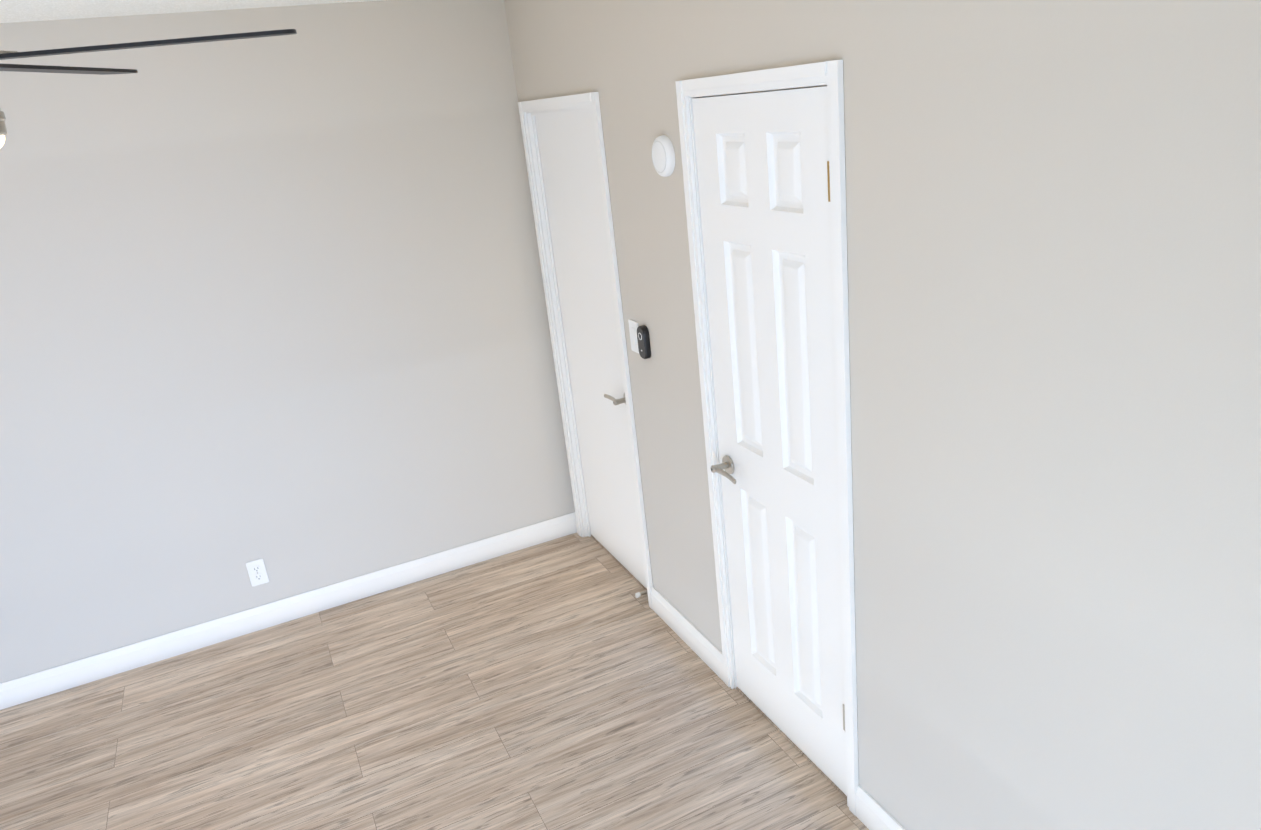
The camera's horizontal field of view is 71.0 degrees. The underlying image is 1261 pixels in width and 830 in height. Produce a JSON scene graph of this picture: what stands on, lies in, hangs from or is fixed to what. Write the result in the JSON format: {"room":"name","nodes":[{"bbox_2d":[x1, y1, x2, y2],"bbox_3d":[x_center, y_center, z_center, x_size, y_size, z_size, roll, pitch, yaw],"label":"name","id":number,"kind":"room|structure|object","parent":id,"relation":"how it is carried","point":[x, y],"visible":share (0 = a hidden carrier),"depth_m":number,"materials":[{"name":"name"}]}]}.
{"room":"empty bedroom","nodes":[
{"label":"empty bedroom","id":0,"kind":"room"},
{"bbox_2d":[0,0,381,22],"bbox_3d":[-0.959,-0.888,1.295,3.114,0.100,4.238,-15,21,-22],"label":"ceiling","id":1,"kind":"structure","parent":0,"point":[12,11],"depth_m":2.91,"materials":[{"name":"white paint"}]},
{"bbox_2d":[0,29,296,147],"bbox_3d":[-1.183,-0.641,1.472,1.175,0.433,1.175,-15,21,-22],"label":"fan","id":2,"kind":"object","parent":1,"relation":"hanging from","point":[4,55],"visible":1,"depth_m":1.58,"materials":[{"name":"black metal"}]},
{"bbox_2d":[0,0,574,682],"bbox_3d":[-1.705,-0.244,3.504,3.114,2.440,0.120,-15,21,-22],"label":"wall","id":3,"kind":"structure","parent":0,"point":[276,304],"depth_m":3.50,"materials":[{"name":"paint"}]},
{"bbox_2d":[246,558,268,586],"bbox_3d":[-1.591,0.672,3.766,0.070,0.115,0.008,-15,21,-22],"label":"duplex electrical outlet","id":4,"kind":"object","parent":3,"relation":"attached to","point":[257,572],"visible":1,"depth_m":3.76,"materials":[{"name":"white plastic"}]},
{"bbox_2d":[0,512,576,709],"bbox_3d":[-1.554,0.865,3.840,2.874,0.105,0.014,-15,21,-22],"label":"baseboard","id":5,"kind":"structure","parent":3,"relation":"attached to","point":[33,686],"depth_m":3.83,"materials":[{"name":"white paint"}]},
{"bbox_2d":[0,533,868,829],"bbox_3d":[-0.694,1.488,2.152,3.114,0.100,4.238,-15,21,-22],"label":"floor","id":6,"kind":"structure","parent":0,"point":[568,683],"depth_m":3.11,"materials":[{"name":"brown wood"}]},
{"bbox_2d":[504,0,1260,829],"bbox_3d":[0.519,-0.051,2.280,0.120,2.440,3.998,-15,21,-22],"label":"wall","id":7,"kind":"structure","parent":0,"point":[1054,254],"depth_m":1.65,"materials":[{"name":"paint"}]},
{"bbox_2d":[518,92,652,608],"bbox_3d":[-0.137,-0.262,3.686,0.154,2.023,0.816,-15,21,-22],"label":"door","id":8,"kind":"structure","parent":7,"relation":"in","point":[564,147],"depth_m":3.68,"materials":[{"name":"white paint"}]},
{"bbox_2d":[635,590,646,597],"bbox_3d":[0.055,0.752,3.729,0.071,0.028,0.028,-15,21,-22],"label":"door stop","id":9,"kind":"object","parent":8,"relation":"attached to","point":[638,594],"visible":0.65,"depth_m":3.72,"materials":[{"name":"silver metal"}]},
{"bbox_2d":[628,319,638,353],"bbox_3d":[0.012,-0.282,3.180,0.011,0.118,0.072,-15,21,-22],"label":"rocker light switch","id":10,"kind":"object","parent":7,"relation":"attached to","point":[633,325],"visible":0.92,"depth_m":3.17,"materials":[{"name":"white plastic"}]},
{"bbox_2d":[637,325,650,358],"bbox_3d":[0.045,-0.255,3.101,0.023,0.118,0.058,-15,21,-22],"label":"remote control","id":11,"kind":"object","parent":7,"relation":"attached to","point":[643,338],"visible":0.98,"depth_m":3.08,"materials":[{"name":"black plastic"}]},
{"bbox_2d":[652,135,674,176],"bbox_3d":[0.094,-0.776,2.651,0.026,0.120,0.120,-15,21,-22],"label":"round smoke detector","id":12,"kind":"object","parent":7,"relation":"attached to","point":[663,156],"visible":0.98,"depth_m":2.62,"materials":[{"name":"white plastic"}]},
{"bbox_2d":[651,587,724,682],"bbox_3d":[0.215,0.830,3.388,0.014,0.105,0.576,-15,21,-22],"label":"baseboard","id":13,"kind":"structure","parent":7,"relation":"attached to","point":[691,636],"depth_m":3.36,"materials":[{"name":"white paint"}]},
{"bbox_2d":[675,59,858,815],"bbox_3d":[0.426,0.096,2.517,0.180,2.022,0.722,-15,21,-22],"label":"door","id":14,"kind":"structure","parent":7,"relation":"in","point":[763,159],"depth_m":2.43,"materials":[{"name":"white paint"}]},
{"bbox_2d":[855,785,904,829],"bbox_3d":[1.040,1.341,1.717,0.014,0.105,1.844,-15,21,-22],"label":"baseboard","id":15,"kind":"structure","parent":7,"relation":"attached to","point":[872,813],"depth_m":2.45,"materials":[{"name":"white paint"}]}
]}

